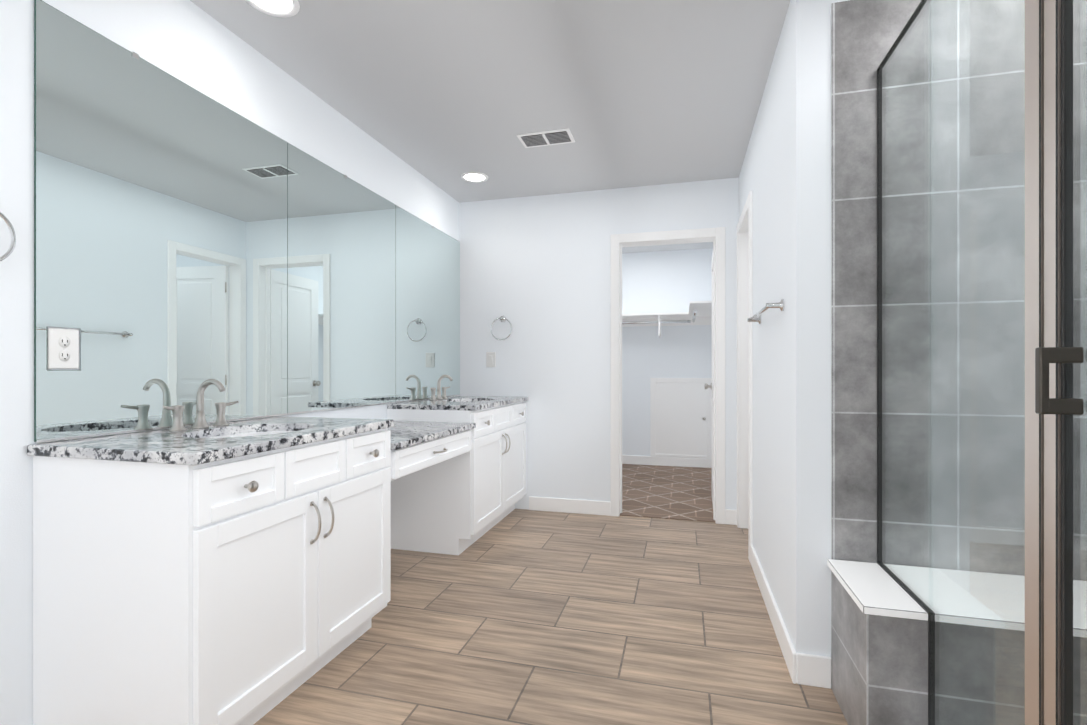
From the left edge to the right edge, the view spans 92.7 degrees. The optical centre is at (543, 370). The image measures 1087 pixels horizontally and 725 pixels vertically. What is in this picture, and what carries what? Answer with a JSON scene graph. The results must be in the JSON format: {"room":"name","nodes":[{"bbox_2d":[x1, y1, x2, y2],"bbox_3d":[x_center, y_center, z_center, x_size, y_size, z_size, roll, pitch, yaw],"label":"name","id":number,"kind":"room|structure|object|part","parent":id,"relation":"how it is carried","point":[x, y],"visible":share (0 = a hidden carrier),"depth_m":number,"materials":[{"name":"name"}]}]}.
{"room":"bathroom","nodes":[
{"label":"bathroom","id":0,"kind":"room"},
{"bbox_2d":[0,0,458,724],"bbox_3d":[-1.488,-0.136,1.377,0.100,2.440,6.096,0,0,15],"label":"wall","id":1,"kind":"structure","parent":0,"point":[192,44],"depth_m":1.49,"materials":[{"name":"white paint"}]},
{"bbox_2d":[0,212,15,260],"bbox_3d":[-1.429,-0.354,1.296,0.052,0.177,0.160,0,0,15],"label":"towel ring","id":2,"kind":"object","parent":1,"relation":"attached to","point":[13,239],"visible":0.96,"depth_m":1.35,"materials":[{"name":"silver metal"}]},
{"bbox_2d":[34,0,459,442],"bbox_3d":[-1.044,-0.420,2.814,0.010,1.244,2.843,0,0,15],"label":"mirror","id":3,"kind":"object","parent":1,"relation":"attached to","point":[189,240],"visible":0.98,"depth_m":1.92,"materials":[{"name":"silver mirror"}]},
{"bbox_2d":[48,328,78,368],"bbox_3d":[-1.395,-0.063,1.509,0.008,0.116,0.078,0,0,15],"label":"outlet","id":4,"kind":"object","parent":3,"relation":"attached to","point":[63,344],"depth_m":1.50,"materials":[{"name":"white plastic"}]},
{"bbox_2d":[190,0,789,252],"bbox_3d":[0.432,-1.386,1.972,3.500,0.060,8.240,0,0,15],"label":"ceiling","id":5,"kind":"structure","parent":0,"point":[444,95],"depth_m":2.42,"materials":[{"name":"grey paint"}]},
{"bbox_2d":[245,0,299,17],"bbox_3d":[-0.994,-1.352,1.891,0.190,0.006,0.190,0,0,15],"label":"recessed light","id":6,"kind":"object","parent":5,"relation":"in","point":[283,8],"visible":1,"depth_m":1.93,"materials":[{"name":"white"}]},
{"bbox_2d":[461,172,487,182],"bbox_3d":[-0.482,-1.352,3.634,0.190,0.006,0.190,0,0,15],"label":"recessed light","id":7,"kind":"object","parent":5,"relation":"in","point":[476,177],"visible":1,"depth_m":3.63,"materials":[{"name":"white"}]},
{"bbox_2d":[516,128,574,147],"bbox_3d":[0.016,-1.350,3.026,0.310,0.010,0.176,0,0,15],"label":"ceiling vent","id":8,"kind":"object","parent":5,"relation":"in","point":[547,138],"visible":1,"depth_m":3.01,"materials":[{"name":"white metal"}]},
{"bbox_2d":[254,509,847,724],"bbox_3d":[0.141,1.114,0.889,3.500,0.060,5.996,0,0,15],"label":"floor","id":9,"kind":"structure","parent":0,"point":[523,617],"depth_m":2.08,"materials":[{"name":"brown tile"}]},
{"bbox_2d":[33,399,527,724],"bbox_3d":[-0.756,0.659,2.736,0.604,0.850,2.848,0,0,15],"label":"bathroom vanity","id":10,"kind":"object","parent":9,"relation":"on","point":[219,571],"depth_m":1.44,"materials":[{"name":"white wood"}]},
{"bbox_2d":[27,416,394,466],"bbox_3d":[-1.020,0.219,1.792,0.582,0.030,0.920,0,0,15],"label":"countertop","id":11,"kind":"structure","parent":10,"relation":"on","point":[162,448],"depth_m":1.47,"materials":[{"name":"stone"}]},
{"bbox_2d":[162,379,238,430],"bbox_3d":[-1.184,0.117,1.836,0.134,0.174,0.297,0,0,15],"label":"faucet","id":12,"kind":"object","parent":11,"relation":"on","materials":[{"name":"silver metal"}]},
{"bbox_2d":[183,423,302,438],"bbox_3d":[-1.000,0.301,1.786,0.400,0.158,0.528,0,0,15],"label":"sink","id":13,"kind":"object","parent":11,"relation":"in","point":[236,432],"depth_m":1.90,"materials":[{"name":"white ceramic"}]},
{"bbox_2d":[387,396,526,406],"bbox_3d":[-0.535,0.219,3.601,0.582,0.030,1.063,0,0,15],"label":"countertop","id":14,"kind":"structure","parent":10,"relation":"on","point":[488,401],"depth_m":3.30,"materials":[{"name":"stone"}]},
{"bbox_2d":[430,375,452,398],"bbox_3d":[-0.699,0.117,3.644,0.134,0.174,0.297,0,0,15],"label":"faucet","id":15,"kind":"object","parent":14,"relation":"on","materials":[{"name":"silver metal"}]},
{"bbox_2d":[447,399,482,402],"bbox_3d":[-0.515,0.301,3.595,0.400,0.158,0.528,0,0,15],"label":"sink","id":16,"kind":"object","parent":14,"relation":"in","point":[448,400],"depth_m":3.74,"materials":[{"name":"white ceramic"}]},
{"bbox_2d":[827,0,1086,724],"bbox_3d":[1.274,0.026,0.930,1.029,2.115,1.460,0,0,15],"label":"shower enclosure","id":17,"kind":"object","parent":9,"relation":"on","point":[915,645],"visible":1,"depth_m":1.16,"materials":[{"name":"grey tile"}]},
{"bbox_3d":[0.856,0.017,0.849,0.078,0.110,0.024,0,0,15],"label":"handle","id":18,"kind":"part","parent":17,"relation":"part of","materials":[{"name":"brown metal"}]},
{"bbox_2d":[459,177,738,509],"bbox_3d":[0.952,-0.136,3.817,3.350,2.440,0.120,0,0,15],"label":"wall","id":19,"kind":"structure","parent":0,"point":[535,271],"depth_m":3.97,"materials":[{"name":"white paint"}]},
{"bbox_2d":[486,352,495,366],"bbox_3d":[-0.418,-0.086,4.116,0.080,0.120,0.010,0,0,15],"label":"switch plate","id":20,"kind":"object","parent":19,"relation":"attached to","point":[490,359],"visible":1,"depth_m":4.11,"materials":[{"name":"white plastic"}]},
{"bbox_2d":[491,316,511,339],"bbox_3d":[-0.326,-0.334,4.069,0.180,0.197,0.052,0,0,15],"label":"towel ring","id":21,"kind":"object","parent":19,"relation":"attached to","point":[502,318],"visible":0.98,"depth_m":4.06,"materials":[{"name":"silver metal"}]},
{"bbox_2d":[529,496,609,515],"bbox_3d":[0.194,1.032,3.952,0.635,0.105,0.013,0,0,15],"label":"baseboard","id":22,"kind":"structure","parent":19,"relation":"attached to","point":[592,507],"depth_m":3.94,"materials":[{"name":"white wood"}]},
{"bbox_2d":[610,227,724,523],"bbox_3d":[0.909,0.036,3.828,0.810,2.095,0.152,0,0,15],"label":"door frame","id":23,"kind":"structure","parent":19,"relation":"attached to","point":[715,236],"depth_m":3.76,"materials":[{"name":"white wood"}]},
{"bbox_2d":[704,253,712,503],"bbox_3d":[1.368,0.066,4.115,0.155,2.013,0.684,0,0,15],"label":"closet door","id":24,"kind":"structure","parent":19,"relation":"in","point":[706,386],"depth_m":4.34,"materials":[{"name":"white wood"}]},
{"bbox_2d":[620,464,714,521],"bbox_3d":[0.839,1.111,4.967,1.935,0.066,2.244,0,0,15],"label":"floor","id":25,"kind":"structure","parent":0,"point":[668,492],"depth_m":4.58,"materials":[{"name":"brown carpet"}]},
{"bbox_2d":[622,248,712,458],"bbox_3d":[1.165,-0.136,5.990,1.835,2.440,0.100,0,0,15],"label":"wall","id":26,"kind":"structure","parent":0,"point":[675,281],"depth_m":5.91,"materials":[{"name":"white paint"}]},
{"bbox_2d":[622,312,711,336],"bbox_3d":[1.053,-0.495,5.786,1.721,0.239,0.348,0,0,15],"label":"closet shelf","id":27,"kind":"object","parent":26,"relation":"attached to","point":[681,318],"depth_m":5.73,"materials":[{"name":"white wood"}]},
{"bbox_3d":[0.786,-0.526,5.271,1.466,0.032,0.956,0,0,15],"label":"rod","id":28,"kind":"part","parent":27,"relation":"part of","materials":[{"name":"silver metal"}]},
{"bbox_2d":[622,455,711,467],"bbox_3d":[1.107,1.032,5.945,1.705,0.105,0.016,0,0,15],"label":"baseboard","id":29,"kind":"structure","parent":26,"relation":"attached to","point":[626,459],"depth_m":5.86,"materials":[{"name":"white wood"}]},
{"bbox_2d":[650,378,711,458],"bbox_3d":[1.541,0.530,5.818,0.670,0.892,0.035,0,0,15],"label":"access panel","id":30,"kind":"object","parent":26,"relation":"attached to","point":[680,417],"visible":0.9,"depth_m":5.82,"materials":[{"name":"white wood"}]},
{"bbox_2d":[688,301,711,322],"bbox_3d":[1.568,-0.561,4.996,0.318,0.109,0.870,0,0,15],"label":"closet shelf","id":31,"kind":"object","parent":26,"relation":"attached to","point":[699,313],"depth_m":5.21,"materials":[{"name":"white wood"}]},
{"bbox_2d":[739,0,830,656],"bbox_3d":[1.178,-0.136,2.708,0.110,2.440,1.904,0,0,15],"label":"wall","id":32,"kind":"structure","parent":0,"point":[785,175],"depth_m":1.81,"materials":[{"name":"white paint"}]},
{"bbox_2d":[737,191,752,561],"bbox_3d":[1.326,0.036,3.260,0.142,2.095,0.740,0,0,15],"label":"door frame","id":33,"kind":"structure","parent":32,"relation":"attached to","point":[745,374],"depth_m":3.56,"materials":[{"name":"white wood"}]},
{"bbox_2d":[747,299,783,323],"bbox_3d":[0.986,-0.256,2.331,0.064,0.048,0.648,0,0,15],"label":"towel rail","id":34,"kind":"object","parent":32,"relation":"attached to","point":[780,305],"visible":1,"depth_m":2.12,"materials":[{"name":"silver metal"}]},
{"bbox_2d":[750,545,804,684],"bbox_3d":[1.022,1.032,2.355,0.016,0.105,1.166,0,0,15],"label":"baseboard","id":35,"kind":"structure","parent":32,"relation":"attached to","point":[795,662],"depth_m":2.04,"materials":[{"name":"white wood"}]},
{"bbox_2d":[831,0,1086,580],"bbox_3d":[1.474,-0.084,1.639,1.015,2.335,0.008,0,0,15],"label":"shower wall tile","id":36,"kind":"structure","parent":32,"relation":"attached to","point":[865,34],"depth_m":1.70,"materials":[{"name":"grey tile"}]},
{"bbox_2d":[831,0,848,3],"bbox_3d":[1.537,-0.136,1.683,1.115,2.440,0.110,0,0,15],"label":"wall","id":37,"kind":"structure","parent":0,"point":[833,1],"depth_m":1.77,"materials":[{"name":"white paint"}]}
]}

